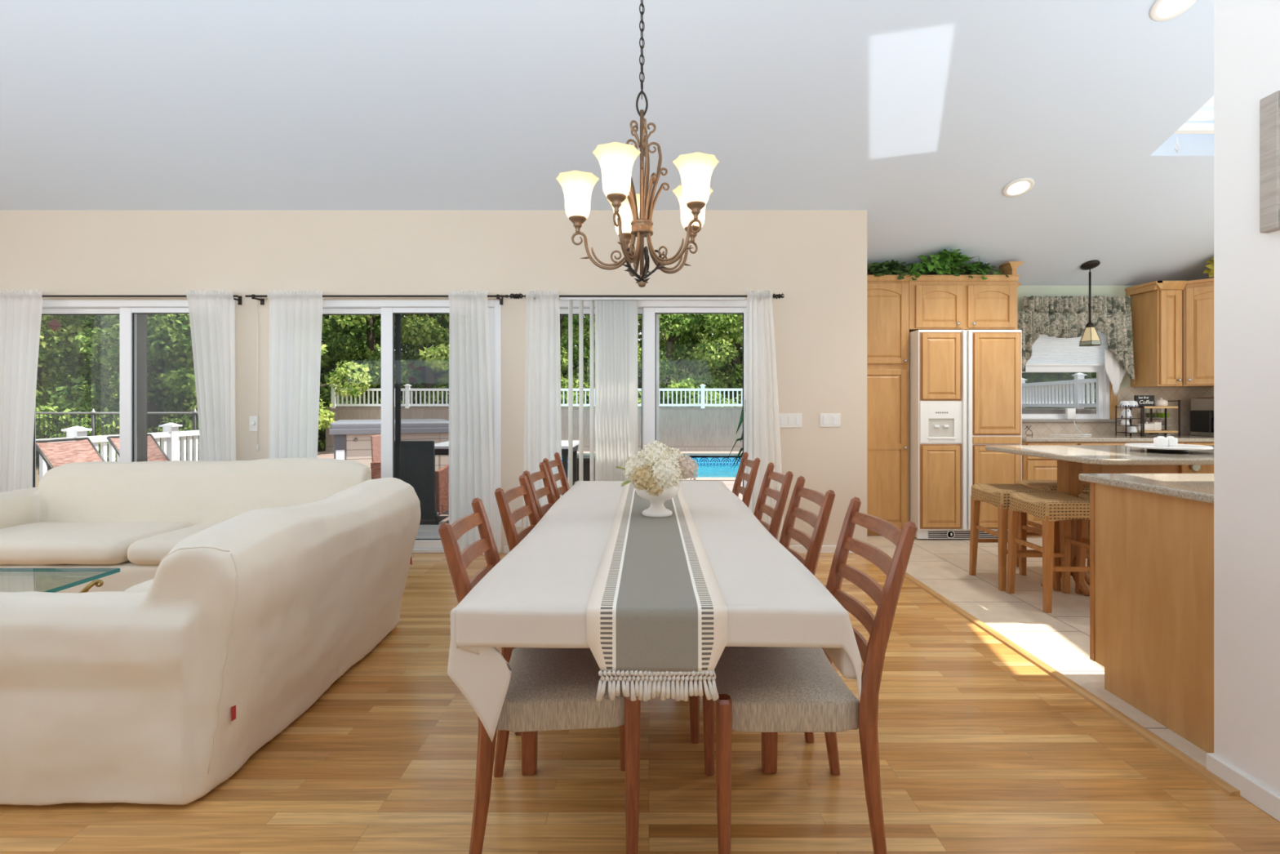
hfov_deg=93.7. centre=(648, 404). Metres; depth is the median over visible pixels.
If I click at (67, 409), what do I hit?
railing
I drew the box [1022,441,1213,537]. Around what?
base cabinet
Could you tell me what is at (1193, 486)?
countertop
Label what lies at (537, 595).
tablecloth
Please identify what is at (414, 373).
tree
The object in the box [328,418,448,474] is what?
hot tub
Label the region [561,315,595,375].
tree
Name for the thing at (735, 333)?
tree
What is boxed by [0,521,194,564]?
seat cushion
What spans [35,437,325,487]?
ground
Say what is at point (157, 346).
tree
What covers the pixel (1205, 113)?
window
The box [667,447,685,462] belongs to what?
flower
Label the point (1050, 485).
bar stool
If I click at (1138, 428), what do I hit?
canister
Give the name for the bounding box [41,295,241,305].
curtain rod
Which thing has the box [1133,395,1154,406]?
coffee sign
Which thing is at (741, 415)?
potted plant
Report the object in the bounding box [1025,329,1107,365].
window blind
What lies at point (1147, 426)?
butter dish
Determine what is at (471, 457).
sheer curtain
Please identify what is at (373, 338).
tree
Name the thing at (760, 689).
dining chair
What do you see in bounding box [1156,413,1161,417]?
pod
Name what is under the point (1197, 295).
upper cabinet
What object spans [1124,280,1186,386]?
upper cabinet
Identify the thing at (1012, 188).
recessed light
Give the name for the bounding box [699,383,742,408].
railing
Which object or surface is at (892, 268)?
ivy plant
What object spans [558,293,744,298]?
trim
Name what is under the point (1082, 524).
bar stool
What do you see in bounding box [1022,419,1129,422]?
trim
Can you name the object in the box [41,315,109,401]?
tree
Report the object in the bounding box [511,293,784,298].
curtain rod
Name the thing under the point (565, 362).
tree
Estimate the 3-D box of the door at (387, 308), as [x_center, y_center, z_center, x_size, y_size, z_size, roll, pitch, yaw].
[-2.119,0.177,4.912,1.851,2.045,0.155,0,0,0]
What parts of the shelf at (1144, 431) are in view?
frame, post, frame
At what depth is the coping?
16.30 m
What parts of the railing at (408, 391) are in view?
post, rail, rail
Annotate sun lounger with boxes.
[35,437,105,470]
[106,433,170,461]
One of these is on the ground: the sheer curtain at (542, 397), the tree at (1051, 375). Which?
the tree at (1051, 375)
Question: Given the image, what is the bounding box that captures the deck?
[415,520,448,538]
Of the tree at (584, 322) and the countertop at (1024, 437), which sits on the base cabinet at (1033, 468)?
the countertop at (1024, 437)
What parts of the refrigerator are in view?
freezer door, wood panel, wood panel, raised panel, panel frame, raised panel, panel frame, filter knob, handle, handle, fridge door, wood panel, panel frame, wood panel, panel frame, raised panel, raised panel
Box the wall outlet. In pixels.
[515,518,522,526]
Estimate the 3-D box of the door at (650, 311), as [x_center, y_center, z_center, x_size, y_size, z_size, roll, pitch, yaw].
[-0.018,0.177,4.912,1.846,2.045,0.155,0,0,0]
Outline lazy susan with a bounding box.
[1124,443,1213,453]
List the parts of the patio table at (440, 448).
leg, leg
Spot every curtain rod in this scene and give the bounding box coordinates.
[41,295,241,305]
[244,293,520,305]
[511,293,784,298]
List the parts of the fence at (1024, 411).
cap rail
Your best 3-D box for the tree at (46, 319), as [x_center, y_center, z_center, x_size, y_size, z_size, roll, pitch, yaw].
[-15.741,-2.295,15.197,4.090,7.963,5.228,0,0,-31]
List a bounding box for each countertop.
[985,444,1213,465]
[1022,435,1213,441]
[1078,473,1213,503]
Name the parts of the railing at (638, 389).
rail, rail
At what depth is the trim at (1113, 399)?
5.91 m
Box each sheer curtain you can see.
[0,289,43,492]
[185,289,235,461]
[266,289,323,458]
[448,289,495,555]
[523,289,561,528]
[744,289,783,541]
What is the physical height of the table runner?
0.210 m
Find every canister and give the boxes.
[1134,424,1140,430]
[1149,422,1161,430]
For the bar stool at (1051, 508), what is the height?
0.644 m
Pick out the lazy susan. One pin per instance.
(1180, 448)
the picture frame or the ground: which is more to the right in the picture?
the picture frame
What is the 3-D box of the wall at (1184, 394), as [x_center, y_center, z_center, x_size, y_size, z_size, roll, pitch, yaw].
[3.682,0.012,5.979,3.837,2.376,0.142,0,0,0]
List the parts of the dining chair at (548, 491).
leg, leg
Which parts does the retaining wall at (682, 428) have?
cap rail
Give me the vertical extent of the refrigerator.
1.844 m
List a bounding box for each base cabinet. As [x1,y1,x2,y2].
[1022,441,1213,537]
[1089,482,1213,752]
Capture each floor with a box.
[0,535,1279,853]
[317,452,742,520]
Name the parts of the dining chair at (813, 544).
leg, leg, leg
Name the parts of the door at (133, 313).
fixed panel, frame, screen frame, sliding panel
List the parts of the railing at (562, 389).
rail, rail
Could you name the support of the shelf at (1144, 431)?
on the countertop at (1024, 437)
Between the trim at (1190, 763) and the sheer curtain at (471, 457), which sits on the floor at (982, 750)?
the trim at (1190, 763)
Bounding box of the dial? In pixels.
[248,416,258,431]
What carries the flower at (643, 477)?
in the flower vase
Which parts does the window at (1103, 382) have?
sash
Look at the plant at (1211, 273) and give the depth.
5.44 m
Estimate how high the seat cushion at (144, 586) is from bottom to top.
0.160 m
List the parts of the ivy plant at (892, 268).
stem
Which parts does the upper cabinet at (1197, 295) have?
crown, door, raised panel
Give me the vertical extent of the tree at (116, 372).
7.332 m
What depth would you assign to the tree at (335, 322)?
19.75 m
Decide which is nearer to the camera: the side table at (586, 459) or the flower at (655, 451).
the flower at (655, 451)
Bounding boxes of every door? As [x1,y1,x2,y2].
[31,299,235,487]
[322,299,501,553]
[559,299,746,495]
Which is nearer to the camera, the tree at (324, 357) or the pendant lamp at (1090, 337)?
the pendant lamp at (1090, 337)
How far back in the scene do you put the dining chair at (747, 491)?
3.68 m
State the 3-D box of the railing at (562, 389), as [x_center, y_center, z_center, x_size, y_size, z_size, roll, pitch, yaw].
[-1.688,-0.237,17.100,2.128,0.695,0.165,0,0,0]
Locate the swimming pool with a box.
[561,455,742,477]
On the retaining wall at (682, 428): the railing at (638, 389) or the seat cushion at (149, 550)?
the railing at (638, 389)
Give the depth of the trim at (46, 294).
4.80 m
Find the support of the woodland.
on the ground
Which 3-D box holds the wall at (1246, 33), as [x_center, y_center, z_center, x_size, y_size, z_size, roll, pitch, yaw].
[1.888,-0.990,-0.530,0.124,4.380,4.940,0,0,0]
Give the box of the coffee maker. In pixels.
[1190,397,1213,436]
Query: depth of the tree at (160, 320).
13.87 m
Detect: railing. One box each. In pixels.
[35,374,741,464]
[35,437,75,481]
[61,426,170,462]
[158,422,201,461]
[329,383,404,408]
[404,383,448,408]
[560,388,595,406]
[637,388,701,406]
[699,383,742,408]
[1022,377,1074,408]
[1071,373,1096,408]
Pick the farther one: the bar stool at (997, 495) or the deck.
the deck
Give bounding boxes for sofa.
[0,457,371,592]
[0,477,421,805]
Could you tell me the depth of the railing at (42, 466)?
6.42 m
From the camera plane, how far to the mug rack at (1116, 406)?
5.64 m
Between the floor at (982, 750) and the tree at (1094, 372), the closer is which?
the floor at (982, 750)
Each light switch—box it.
[778,413,802,427]
[819,413,840,426]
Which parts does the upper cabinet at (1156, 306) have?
crown, door, raised panel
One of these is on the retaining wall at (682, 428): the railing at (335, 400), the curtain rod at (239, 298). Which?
the railing at (335, 400)
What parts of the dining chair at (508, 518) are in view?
leg, leg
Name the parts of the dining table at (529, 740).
leg, leg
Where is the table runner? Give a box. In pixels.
[586,480,727,701]
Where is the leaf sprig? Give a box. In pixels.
[621,480,635,486]
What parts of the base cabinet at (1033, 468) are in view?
door, raised panel, drawer, drawer, drawer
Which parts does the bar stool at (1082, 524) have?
leg, woven seat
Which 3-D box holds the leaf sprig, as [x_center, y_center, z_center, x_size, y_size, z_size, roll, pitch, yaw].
[-0.061,0.315,2.413,0.113,0.025,0.039,0,0,-23]
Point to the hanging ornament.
(54, 324)
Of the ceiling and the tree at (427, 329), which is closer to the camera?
the ceiling
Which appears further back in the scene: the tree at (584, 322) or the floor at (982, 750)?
the tree at (584, 322)
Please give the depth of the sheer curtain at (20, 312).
4.72 m
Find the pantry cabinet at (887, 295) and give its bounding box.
[866,275,910,535]
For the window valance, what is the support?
hanging from the window at (1103, 382)
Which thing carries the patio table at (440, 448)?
on the floor at (445, 516)
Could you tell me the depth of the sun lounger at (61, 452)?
6.06 m
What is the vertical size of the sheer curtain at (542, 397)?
2.082 m
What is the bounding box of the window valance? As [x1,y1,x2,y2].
[1017,295,1134,395]
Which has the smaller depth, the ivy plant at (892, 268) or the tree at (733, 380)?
the ivy plant at (892, 268)
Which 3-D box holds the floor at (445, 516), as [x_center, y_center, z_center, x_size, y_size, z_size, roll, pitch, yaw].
[-0.550,1.390,11.950,17.900,0.100,10.100,0,0,0]
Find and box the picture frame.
[1259,90,1279,232]
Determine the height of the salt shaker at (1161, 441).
0.061 m
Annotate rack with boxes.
[1115,405,1142,435]
[1145,408,1170,435]
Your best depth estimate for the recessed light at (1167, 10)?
3.26 m
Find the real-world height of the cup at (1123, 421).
0.050 m
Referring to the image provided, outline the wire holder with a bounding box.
[1024,425,1032,435]
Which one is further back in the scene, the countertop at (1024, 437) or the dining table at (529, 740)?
the countertop at (1024, 437)
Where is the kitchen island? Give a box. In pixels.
[1040,459,1213,595]
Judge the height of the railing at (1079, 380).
0.695 m
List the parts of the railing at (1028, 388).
post, rail, rail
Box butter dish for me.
[1139,421,1154,430]
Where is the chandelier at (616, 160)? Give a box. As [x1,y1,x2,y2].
[555,0,719,287]
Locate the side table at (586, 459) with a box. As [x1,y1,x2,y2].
[577,456,595,480]
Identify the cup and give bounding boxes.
[1119,400,1129,407]
[1120,408,1132,417]
[1120,419,1129,425]
[1126,426,1137,432]
[1128,400,1136,406]
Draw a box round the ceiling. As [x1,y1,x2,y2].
[0,0,1213,285]
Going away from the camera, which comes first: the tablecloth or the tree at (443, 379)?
the tablecloth
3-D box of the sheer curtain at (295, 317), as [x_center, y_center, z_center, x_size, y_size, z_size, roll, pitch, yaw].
[-2.785,0.139,4.735,0.448,2.082,0.064,0,0,0]
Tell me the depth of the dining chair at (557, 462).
3.72 m
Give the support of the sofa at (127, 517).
on the floor at (982, 750)
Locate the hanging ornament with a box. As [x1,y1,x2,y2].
[48,315,61,332]
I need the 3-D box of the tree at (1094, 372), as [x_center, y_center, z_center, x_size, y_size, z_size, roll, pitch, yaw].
[11.478,-2.316,15.088,5.258,8.007,4.112,0,0,37]
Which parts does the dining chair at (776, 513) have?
leg, leg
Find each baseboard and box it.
[503,545,855,553]
[1206,752,1279,822]
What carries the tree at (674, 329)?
on the ground
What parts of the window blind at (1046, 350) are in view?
rail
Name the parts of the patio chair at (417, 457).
leg, arm panel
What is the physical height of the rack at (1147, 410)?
0.256 m
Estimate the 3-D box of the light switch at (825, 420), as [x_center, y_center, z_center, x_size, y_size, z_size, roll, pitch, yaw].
[1.463,0.127,4.844,0.166,0.109,0.012,0,0,0]
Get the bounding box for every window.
[1017,311,1110,419]
[1173,106,1213,152]
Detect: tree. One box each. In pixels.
[35,315,119,459]
[35,315,195,436]
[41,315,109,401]
[42,315,115,399]
[46,315,183,431]
[75,314,328,417]
[110,314,196,430]
[163,315,373,431]
[179,315,354,388]
[318,331,395,433]
[319,314,448,408]
[323,314,446,399]
[324,315,376,381]
[356,314,448,407]
[400,314,448,386]
[407,347,440,392]
[435,315,588,404]
[560,314,679,407]
[560,315,595,407]
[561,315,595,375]
[563,318,688,403]
[637,314,737,407]
[637,314,741,403]
[672,314,742,407]
[684,314,742,397]
[728,358,742,394]
[1022,372,1087,408]
[1022,372,1095,408]
[1022,372,1096,408]
[1046,372,1096,408]
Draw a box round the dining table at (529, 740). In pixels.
[520,730,777,775]
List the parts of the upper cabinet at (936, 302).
raised panel, door, crown, door, raised panel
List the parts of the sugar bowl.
lid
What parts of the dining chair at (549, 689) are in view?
leg, leg, seat, leg, leg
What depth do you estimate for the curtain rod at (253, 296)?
4.73 m
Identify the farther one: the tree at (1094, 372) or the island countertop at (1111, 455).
the tree at (1094, 372)
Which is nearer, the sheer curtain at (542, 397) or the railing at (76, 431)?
the sheer curtain at (542, 397)
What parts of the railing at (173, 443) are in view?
post, rail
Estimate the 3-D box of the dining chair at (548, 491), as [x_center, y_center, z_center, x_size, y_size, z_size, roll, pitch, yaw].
[-0.326,0.752,2.955,0.534,0.900,0.436,0,0,0]
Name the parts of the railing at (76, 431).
post, rail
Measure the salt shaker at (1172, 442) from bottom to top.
0.061 m
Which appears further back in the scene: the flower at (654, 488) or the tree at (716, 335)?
the tree at (716, 335)
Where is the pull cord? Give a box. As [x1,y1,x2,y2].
[256,299,258,450]
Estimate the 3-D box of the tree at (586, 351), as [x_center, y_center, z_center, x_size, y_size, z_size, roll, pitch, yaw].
[-3.286,-2.132,20.611,4.318,7.618,4.885,0,0,-20]
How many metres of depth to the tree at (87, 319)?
20.08 m
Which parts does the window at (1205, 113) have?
frame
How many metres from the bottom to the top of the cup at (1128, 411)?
0.085 m
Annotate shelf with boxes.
[1115,417,1141,418]
[1116,431,1141,433]
[1129,400,1180,435]
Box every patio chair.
[370,434,381,479]
[394,440,448,524]
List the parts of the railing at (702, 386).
post, rail, rail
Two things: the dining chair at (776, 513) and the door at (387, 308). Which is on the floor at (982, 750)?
the dining chair at (776, 513)
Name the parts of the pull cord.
cord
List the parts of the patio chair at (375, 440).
backrest, arm panel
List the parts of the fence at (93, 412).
post, rail, post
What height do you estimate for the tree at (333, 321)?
7.456 m
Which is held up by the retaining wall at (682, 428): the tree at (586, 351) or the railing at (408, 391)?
the railing at (408, 391)
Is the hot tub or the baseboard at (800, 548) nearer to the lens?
the baseboard at (800, 548)
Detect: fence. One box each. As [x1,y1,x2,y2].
[35,408,198,473]
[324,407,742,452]
[1022,408,1096,413]
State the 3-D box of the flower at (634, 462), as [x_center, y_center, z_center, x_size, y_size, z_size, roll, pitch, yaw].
[-0.042,0.267,2.451,0.139,0.152,0.141,0,0,0]
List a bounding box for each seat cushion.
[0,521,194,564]
[124,578,153,591]
[127,521,221,564]
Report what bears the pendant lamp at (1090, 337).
hanging from the ceiling
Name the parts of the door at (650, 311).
fixed panel, frame, screen frame, sliding panel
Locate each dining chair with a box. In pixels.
[438,497,640,853]
[494,474,637,735]
[522,462,556,519]
[542,452,569,500]
[684,475,835,743]
[702,496,917,853]
[732,452,760,507]
[753,462,793,539]
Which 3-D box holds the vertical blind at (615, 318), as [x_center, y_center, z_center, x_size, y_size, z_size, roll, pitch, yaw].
[0.031,0.152,4.785,1.471,2.005,0.044,0,0,0]
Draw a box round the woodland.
[47,315,1088,380]
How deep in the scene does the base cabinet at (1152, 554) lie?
2.28 m
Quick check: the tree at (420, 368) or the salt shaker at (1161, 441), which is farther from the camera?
the tree at (420, 368)
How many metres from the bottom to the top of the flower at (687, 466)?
0.139 m
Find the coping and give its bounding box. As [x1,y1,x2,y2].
[561,451,742,480]
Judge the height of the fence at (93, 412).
1.521 m
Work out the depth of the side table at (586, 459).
8.75 m
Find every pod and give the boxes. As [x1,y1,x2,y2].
[1152,413,1157,417]
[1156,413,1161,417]
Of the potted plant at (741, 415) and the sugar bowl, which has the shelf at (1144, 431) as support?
the sugar bowl
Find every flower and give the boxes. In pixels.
[622,452,649,480]
[631,463,656,490]
[639,440,670,468]
[646,478,663,496]
[649,454,683,488]
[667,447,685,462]
[675,454,698,480]
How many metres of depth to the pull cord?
4.84 m
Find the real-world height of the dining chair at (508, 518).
0.900 m
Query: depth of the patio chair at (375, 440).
7.72 m
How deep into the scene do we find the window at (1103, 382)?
5.94 m
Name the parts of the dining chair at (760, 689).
leg, leg, seat, leg, leg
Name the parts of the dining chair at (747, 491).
leg, leg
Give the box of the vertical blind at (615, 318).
[560,297,745,488]
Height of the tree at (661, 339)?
9.500 m
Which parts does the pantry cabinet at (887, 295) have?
raised panel, raised panel, cross rail, door, door, crown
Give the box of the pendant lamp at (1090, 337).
[1079,259,1101,346]
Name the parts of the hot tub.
corner panel, corner panel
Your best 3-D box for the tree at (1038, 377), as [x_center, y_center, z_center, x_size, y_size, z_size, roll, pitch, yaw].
[11.025,-2.257,15.679,4.471,7.889,5.058,0,0,-42]
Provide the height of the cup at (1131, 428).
0.060 m
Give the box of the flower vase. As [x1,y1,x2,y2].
[635,482,679,517]
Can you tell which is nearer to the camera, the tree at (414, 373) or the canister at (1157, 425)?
the canister at (1157, 425)
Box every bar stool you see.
[968,484,1061,591]
[1006,492,1089,613]
[1016,480,1089,566]
[1075,492,1089,594]
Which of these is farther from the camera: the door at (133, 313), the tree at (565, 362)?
the tree at (565, 362)
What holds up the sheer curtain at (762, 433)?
hanging from the curtain rod at (521, 295)
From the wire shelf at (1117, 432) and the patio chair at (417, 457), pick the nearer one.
the wire shelf at (1117, 432)
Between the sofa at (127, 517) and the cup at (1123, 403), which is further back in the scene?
the cup at (1123, 403)
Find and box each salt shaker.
[1153,435,1168,446]
[1166,435,1177,446]
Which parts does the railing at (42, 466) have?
rail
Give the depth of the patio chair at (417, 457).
6.68 m
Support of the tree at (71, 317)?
on the ground
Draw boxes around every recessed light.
[1002,177,1034,196]
[1149,0,1196,21]
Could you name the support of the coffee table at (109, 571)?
on the floor at (982, 750)
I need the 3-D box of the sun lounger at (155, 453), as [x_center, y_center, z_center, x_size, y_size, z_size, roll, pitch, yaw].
[-5.190,0.844,6.880,1.546,0.993,0.612,0,0,0]
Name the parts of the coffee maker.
plate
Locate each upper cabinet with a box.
[909,261,1023,332]
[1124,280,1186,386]
[1166,277,1213,386]
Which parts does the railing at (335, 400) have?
post, rail, rail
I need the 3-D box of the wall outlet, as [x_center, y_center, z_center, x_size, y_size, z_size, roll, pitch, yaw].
[-1.060,0.928,4.845,0.072,0.119,0.010,0,0,0]
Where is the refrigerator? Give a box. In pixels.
[909,329,1022,538]
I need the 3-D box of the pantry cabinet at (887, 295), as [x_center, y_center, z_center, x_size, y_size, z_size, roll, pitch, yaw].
[2.066,0.015,5.657,0.592,2.370,0.515,0,0,0]
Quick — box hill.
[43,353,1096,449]
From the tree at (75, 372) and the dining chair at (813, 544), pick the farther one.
the tree at (75, 372)
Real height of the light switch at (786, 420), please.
0.114 m
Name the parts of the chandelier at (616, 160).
lamp shade, arm, lamp shade, lamp shade, arm, arm, stem, chain, cord, arm, arm, lamp shade, lamp shade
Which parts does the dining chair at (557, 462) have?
leg, leg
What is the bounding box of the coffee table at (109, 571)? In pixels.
[0,568,119,592]
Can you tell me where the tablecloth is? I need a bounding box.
[447,480,861,742]
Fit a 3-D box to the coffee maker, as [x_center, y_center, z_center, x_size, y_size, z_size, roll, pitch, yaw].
[5.326,0.115,5.669,0.204,0.365,0.262,0,0,0]
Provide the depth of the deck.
6.40 m
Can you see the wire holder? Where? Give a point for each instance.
(1025, 425)
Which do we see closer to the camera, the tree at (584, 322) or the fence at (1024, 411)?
the fence at (1024, 411)
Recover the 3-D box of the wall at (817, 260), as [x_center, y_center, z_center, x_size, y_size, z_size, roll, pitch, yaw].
[-2.318,-0.186,4.925,8.163,2.772,0.150,0,0,0]
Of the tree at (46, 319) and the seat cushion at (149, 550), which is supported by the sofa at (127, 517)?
the seat cushion at (149, 550)
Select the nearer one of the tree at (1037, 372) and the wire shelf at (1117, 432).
the wire shelf at (1117, 432)
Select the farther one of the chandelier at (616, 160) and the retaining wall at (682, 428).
the retaining wall at (682, 428)
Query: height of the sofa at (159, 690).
0.828 m
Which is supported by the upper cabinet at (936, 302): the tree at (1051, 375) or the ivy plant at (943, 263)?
the ivy plant at (943, 263)
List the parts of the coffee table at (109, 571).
leg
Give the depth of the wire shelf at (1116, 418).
5.64 m
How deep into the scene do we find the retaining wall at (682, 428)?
17.08 m
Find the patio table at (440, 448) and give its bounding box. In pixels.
[434,440,578,494]
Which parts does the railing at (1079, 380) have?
post, rail, rail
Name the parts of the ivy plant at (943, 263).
stem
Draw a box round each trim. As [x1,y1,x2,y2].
[44,293,186,298]
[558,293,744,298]
[904,571,1239,795]
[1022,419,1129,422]
[1110,382,1117,418]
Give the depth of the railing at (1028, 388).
12.04 m
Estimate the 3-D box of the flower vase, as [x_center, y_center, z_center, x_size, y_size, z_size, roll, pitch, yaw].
[0.034,0.386,2.470,0.186,0.138,0.183,0,0,0]
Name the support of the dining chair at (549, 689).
on the floor at (982, 750)
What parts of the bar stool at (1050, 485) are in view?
leg, woven seat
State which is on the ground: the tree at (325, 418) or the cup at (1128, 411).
the tree at (325, 418)
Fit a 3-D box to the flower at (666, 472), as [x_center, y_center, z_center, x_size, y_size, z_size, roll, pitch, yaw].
[0.065,0.272,2.400,0.149,0.145,0.145,0,0,0]
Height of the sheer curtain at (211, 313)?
2.082 m
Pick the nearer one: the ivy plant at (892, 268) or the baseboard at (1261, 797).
the baseboard at (1261, 797)
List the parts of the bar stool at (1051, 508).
leg, leg, woven seat, leg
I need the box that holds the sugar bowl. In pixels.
[1154,397,1168,406]
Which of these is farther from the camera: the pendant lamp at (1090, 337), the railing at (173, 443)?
the railing at (173, 443)
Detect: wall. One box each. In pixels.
[0,210,866,553]
[1017,285,1213,435]
[1213,0,1279,795]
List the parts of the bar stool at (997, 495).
leg, leg, woven seat, leg, leg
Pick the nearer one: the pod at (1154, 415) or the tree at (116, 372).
the pod at (1154, 415)
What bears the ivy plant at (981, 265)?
on the upper cabinet at (936, 302)
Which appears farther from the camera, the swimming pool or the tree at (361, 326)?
the tree at (361, 326)
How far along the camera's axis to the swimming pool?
15.98 m
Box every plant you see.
[726,407,742,470]
[866,259,928,279]
[907,248,987,279]
[950,261,1008,278]
[1203,257,1213,277]
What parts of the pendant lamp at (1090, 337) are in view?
lamp shade, rod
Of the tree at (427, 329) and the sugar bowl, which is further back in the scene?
the tree at (427, 329)
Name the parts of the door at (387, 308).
fixed panel, screen frame, sliding panel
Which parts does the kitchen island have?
post, knob, drawer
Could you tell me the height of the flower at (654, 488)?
0.076 m
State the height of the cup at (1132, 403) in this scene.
0.060 m

